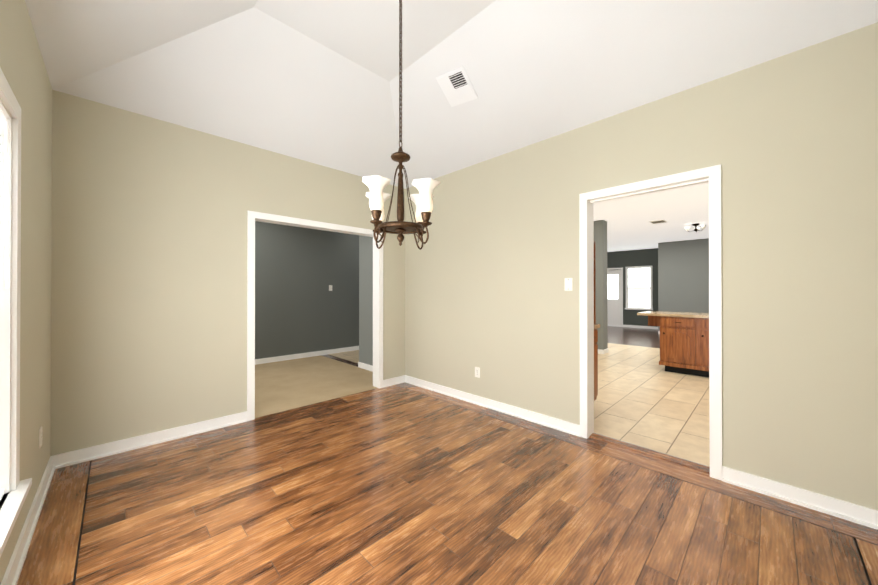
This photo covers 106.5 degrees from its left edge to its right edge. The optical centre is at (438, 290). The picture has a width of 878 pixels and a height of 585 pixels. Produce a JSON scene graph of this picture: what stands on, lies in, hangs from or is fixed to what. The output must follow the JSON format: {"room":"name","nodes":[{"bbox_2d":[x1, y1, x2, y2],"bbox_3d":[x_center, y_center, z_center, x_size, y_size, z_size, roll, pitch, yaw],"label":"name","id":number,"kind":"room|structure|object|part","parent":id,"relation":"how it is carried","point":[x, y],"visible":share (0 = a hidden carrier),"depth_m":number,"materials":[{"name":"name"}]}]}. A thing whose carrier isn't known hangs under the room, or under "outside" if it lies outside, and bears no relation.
{"room":"dining room","nodes":[
{"label":"dining room","id":0,"kind":"room"},
{"bbox_2d":[0,0,51,584],"bbox_3d":[-1.331,-0.088,0.801,0.120,2.730,4.260,0,0,-45],"label":"wall","id":1,"kind":"structure","parent":0,"point":[22,67],"depth_m":1.80,"materials":[{"name":"paint"}]},
{"bbox_2d":[0,68,31,556],"bbox_3d":[-1.253,0.071,0.772,0.150,1.818,2.020,0,0,-45],"label":"window","id":2,"kind":"structure","parent":1,"relation":"in","point":[14,486],"depth_m":1.43,"materials":[{"name":"white wood"}]},
{"bbox_2d":[0,109,8,499],"bbox_3d":[-1.258,0.065,0.767,0.072,1.623,1.792,0,0,-45],"label":"window blinds","id":3,"kind":"object","parent":2,"relation":"attached to","point":[3,121],"visible":1,"depth_m":1.38,"materials":[{"name":"white plastic"}]},
{"bbox_2d":[1,454,60,584],"bbox_3d":[-1.322,1.230,0.889,0.024,0.095,4.140,0,0,-45],"label":"baseboard","id":4,"kind":"structure","parent":1,"relation":"attached to","point":[11,576],"depth_m":1.70,"materials":[{"name":"white wood"}]},
{"bbox_2d":[39,426,42,447],"bbox_3d":[-2.446,0.902,2.015,0.009,0.114,0.070,0,0,-45],"label":"outlet","id":5,"kind":"object","parent":1,"relation":"attached to","point":[40,436],"visible":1,"depth_m":1.99,"materials":[{"name":"white plastic"}]},
{"bbox_2d":[51,90,404,455],"bbox_3d":[-1.675,-0.077,3.543,3.490,2.730,0.120,0,0,-45],"label":"wall","id":6,"kind":"structure","parent":0,"point":[149,282],"depth_m":2.77,"materials":[{"name":"paint"}]},
{"bbox_2d":[61,411,247,467],"bbox_3d":[-2.322,1.237,2.795,1.225,0.095,0.024,0,0,-45],"label":"baseboard","id":7,"kind":"structure","parent":6,"relation":"attached to","point":[120,446],"depth_m":2.70,"materials":[{"name":"white wood"}]},
{"bbox_2d":[247,210,382,420],"bbox_3d":[-1.366,0.251,3.848,1.610,2.075,0.152,0,0,-45],"label":"trim","id":8,"kind":"structure","parent":6,"relation":"attached to","point":[253,217],"depth_m":3.59,"materials":[{"name":"white wood"}]},
{"bbox_2d":[383,375,404,387],"bbox_3d":[-0.620,1.244,4.481,0.345,0.095,0.024,0,0,-45],"label":"baseboard","id":9,"kind":"structure","parent":6,"relation":"attached to","point":[401,379],"depth_m":4.48,"materials":[{"name":"white wood"}]},
{"bbox_2d":[255,221,358,358],"bbox_3d":[-3.152,-0.068,5.852,6.800,2.730,0.120,0,0,-45],"label":"wall","id":10,"kind":"structure","parent":0,"point":[300,307],"depth_m":6.32,"materials":[{"name":"grey paint"}]},
{"bbox_2d":[255,346,358,364],"bbox_3d":[-3.105,1.249,5.799,6.800,0.095,0.013,0,0,-45],"label":"baseboard","id":11,"kind":"structure","parent":10,"relation":"attached to","point":[310,354],"depth_m":6.29,"materials":[{"name":"white wood"}]},
{"bbox_2d":[255,355,376,417],"bbox_3d":[-3.003,1.286,4.026,4.450,0.001,2.675,0,0,-45],"label":"floor","id":12,"kind":"structure","parent":0,"point":[281,386],"depth_m":4.58,"materials":[{"name":"beige carpet"}]},
{"bbox_2d":[321,355,357,366],"bbox_3d":[-0.628,1.299,6.460,2.350,0.001,2.560,0,0,-45],"label":"floor","id":13,"kind":"structure","parent":0,"point":[343,360],"depth_m":6.07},
{"bbox_2d":[17,382,877,584],"bbox_3d":[-0.165,1.282,2.035,3.280,0.001,4.140,0,0,-45],"label":"floor border","id":14,"kind":"structure","parent":0,"point":[50,558],"depth_m":1.96,"materials":[{"name":"brown wood"}]},
{"bbox_2d":[25,0,877,188],"bbox_3d":[-0.176,-1.768,2.036,3.300,0.640,4.190,0,0,-45],"label":"ceiling","id":15,"kind":"structure","parent":0,"point":[315,81],"depth_m":2.53,"materials":[{"name":"paint"}]},
{"bbox_2d":[362,0,440,249],"bbox_3d":[-0.246,-1.160,2.105,0.460,1.754,0.475,0,0,-9],"label":"chandelier","id":16,"kind":"object","parent":15,"relation":"hanging from","point":[378,197],"visible":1,"depth_m":2.04,"materials":[{"name":"brown metal"}]},
{"bbox_3d":[-0.369,-0.557,1.935,0.182,0.182,0.165,0,0,-45],"label":"lamp shade","id":17,"kind":"part","parent":16,"relation":"part of","materials":[{"name":"white glass"}]},
{"bbox_3d":[-0.414,-0.556,2.225,0.182,0.182,0.165,0,0,-45],"label":"lamp shade","id":18,"kind":"part","parent":16,"relation":"part of","materials":[{"name":"white glass"}]},
{"bbox_3d":[-0.123,-0.556,2.270,0.182,0.182,0.165,0,0,-45],"label":"lamp shade","id":19,"kind":"part","parent":16,"relation":"part of","materials":[{"name":"white glass"}]},
{"bbox_3d":[-0.079,-0.557,1.979,0.182,0.182,0.165,0,0,-45],"label":"lamp shade","id":20,"kind":"part","parent":16,"relation":"part of","materials":[{"name":"white glass"}]},
{"bbox_2d":[436,66,477,106],"bbox_3d":[0.164,-1.849,2.992,0.310,0.174,0.264,0,0,38],"label":"ceiling vent","id":21,"kind":"object","parent":15,"relation":"in","point":[456,86],"visible":1,"depth_m":2.98,"materials":[{"name":"white metal"}]},
{"bbox_2d":[72,385,877,584],"bbox_3d":[-0.176,1.282,2.024,2.842,0.001,3.732,0,0,-45],"label":"wood floor","id":22,"kind":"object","parent":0,"point":[402,486],"visible":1,"depth_m":1.86,"materials":[{"name":"brown wood"}]},
{"bbox_2d":[328,343,709,466],"bbox_3d":[2.649,1.290,5.666,5.610,0.001,11.500,0,0,-45],"label":"floor","id":23,"kind":"structure","parent":0,"point":[644,399],"depth_m":3.68,"materials":[{"name":"beige tile"}]},
{"bbox_2d":[594,242,599,399],"bbox_3d":[1.287,0.375,3.544,0.718,1.814,0.644,0,0,-45],"label":"hutch","id":24,"kind":"object","parent":23,"relation":"on","point":[596,326],"visible":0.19,"depth_m":3.55,"materials":[{"name":"brown wood"}]},
{"bbox_2d":[594,220,607,353],"bbox_3d":[3.319,-0.069,6.856,0.276,2.740,0.326,0,0,-45],"label":"column","id":25,"kind":"structure","parent":23,"relation":"on","point":[600,233],"depth_m":6.72,"materials":[{"name":"grey paint"}]},
{"bbox_2d":[644,315,708,376],"bbox_3d":[4.330,0.847,4.819,0.680,0.880,2.152,0,0,-45],"label":"kitchen island","id":26,"kind":"object","parent":23,"relation":"on","point":[684,342],"depth_m":4.99,"materials":[{"name":"brown wood"}]},
{"bbox_2d":[637,311,708,318],"bbox_3d":[4.324,0.389,4.852,0.700,0.036,2.280,0,0,-45],"label":"island countertop","id":27,"kind":"structure","parent":26,"relation":"on","point":[647,312],"depth_m":5.24,"materials":[{"name":"beige stone"}]},
{"bbox_2d":[359,22,877,509],"bbox_3d":[0.631,-0.077,3.610,0.120,2.730,5.490,0,0,-45],"label":"wall","id":28,"kind":"structure","parent":0,"point":[788,142],"depth_m":2.16,"materials":[{"name":"paint"}]},
{"bbox_2d":[358,362,372,371],"bbox_3d":[-0.961,1.246,5.132,0.033,0.095,1.107,0,0,-45],"label":"baseboard","id":29,"kind":"structure","parent":28,"relation":"attached to","point":[361,365],"depth_m":5.35,"materials":[{"name":"white wood"}]},
{"bbox_2d":[475,367,479,377],"bbox_3d":[0.434,0.928,3.713,0.009,0.114,0.070,0,0,-45],"label":"outlet","id":30,"kind":"object","parent":28,"relation":"attached to","point":[477,371],"visible":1,"depth_m":3.71,"materials":[{"name":"white plastic"}]},
{"bbox_2d":[405,375,579,436],"bbox_3d":[0.378,1.241,3.757,0.024,0.095,2.455,0,0,-45],"label":"baseboard","id":31,"kind":"structure","parent":28,"relation":"attached to","point":[558,424],"depth_m":3.46,"materials":[{"name":"white wood"}]},
{"bbox_2d":[565,278,571,290],"bbox_3d":[1.170,-0.055,2.968,0.016,0.114,0.070,0,0,-45],"label":"light switch","id":32,"kind":"object","parent":28,"relation":"attached to","point":[568,284],"visible":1,"depth_m":2.97,"materials":[{"name":"white plastic"}]},
{"bbox_2d":[589,433,709,473],"bbox_3d":[1.644,1.278,2.616,0.110,0.012,0.820,0,0,-45],"label":"threshold","id":33,"kind":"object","parent":28,"relation":"attached to","point":[677,460],"depth_m":2.56,"materials":[{"name":"brown wood"}]},
{"bbox_2d":[579,164,721,480],"bbox_3d":[1.627,0.216,2.603,0.152,2.135,0.950,0,0,-45],"label":"trim","id":34,"kind":"structure","parent":28,"relation":"attached to","point":[711,175],"depth_m":2.44,"materials":[{"name":"white wood"}]},
{"bbox_2d":[722,466,877,529],"bbox_3d":[2.157,1.234,1.961,0.024,0.095,0.705,0,0,-45],"label":"baseboard","id":35,"kind":"structure","parent":28,"relation":"attached to","point":[851,512],"depth_m":1.94,"materials":[{"name":"white wood"}]},
{"bbox_2d":[607,248,657,326],"bbox_3d":[5.650,-0.046,12.823,0.120,2.740,5.560,0,0,-45],"label":"wall","id":36,"kind":"structure","parent":0,"point":[631,258],"depth_m":11.49,"materials":[{"name":"grey paint"}]},
{"bbox_2d":[607,268,622,326],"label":"door","id":37,"kind":"structure","parent":36,"relation":"in","point":[615,295],"depth_m":11.97,"materials":[{"name":"white"}]},
{"bbox_2d":[625,266,652,309],"bbox_3d":[6.964,-0.081,11.422,0.105,1.520,0.860,0,0,-45],"label":"kitchen window","id":38,"kind":"structure","parent":36,"relation":"in","point":[639,291],"depth_m":11.45,"materials":[{"name":"white glass"}]},
{"bbox_2d":[623,325,657,328],"bbox_3d":[7.080,1.271,11.279,0.013,0.095,1.360,0,0,-45],"label":"baseboard","id":39,"kind":"structure","parent":36,"relation":"attached to","point":[644,327],"depth_m":11.35,"materials":[{"name":"white wood"}]},
{"bbox_2d":[608,326,659,347],"bbox_3d":[6.170,1.304,9.153,4.300,0.001,11.500,0,0,-45],"label":"floor","id":40,"kind":"structure","parent":0,"point":[642,337],"depth_m":9.27,"materials":[{"name":"wood"}]},
{"bbox_2d":[594,182,708,251],"bbox_3d":[4.212,-1.463,7.225,10.050,0.050,11.500,0,0,-45],"label":"ceiling","id":41,"kind":"structure","parent":0,"point":[630,226],"depth_m":6.39,"materials":[{"name":"white paint"}]},
{"bbox_2d":[649,220,666,223],"bbox_3d":[4.585,-1.432,6.855,0.300,0.014,0.250,0,0,-45],"label":"ceiling vent","id":42,"kind":"object","parent":41,"relation":"in","point":[658,221],"visible":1,"depth_m":6.82,"materials":[{"name":"white metal"}]},
{"bbox_2d":[684,223,705,232],"bbox_3d":[5.587,-1.350,7.122,0.340,0.174,0.377,0,0,-45],"label":"ceiling lamp","id":43,"kind":"object","parent":41,"relation":"attached to","point":[696,228],"visible":1,"depth_m":7.07,"materials":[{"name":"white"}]},
{"bbox_2d":[658,238,708,330],"bbox_3d":[8.701,-0.066,7.753,0.120,2.740,5.940,0,0,-45],"label":"wall","id":44,"kind":"structure","parent":0,"point":[683,275],"depth_m":9.36,"materials":[{"name":"grey paint"}]}
]}

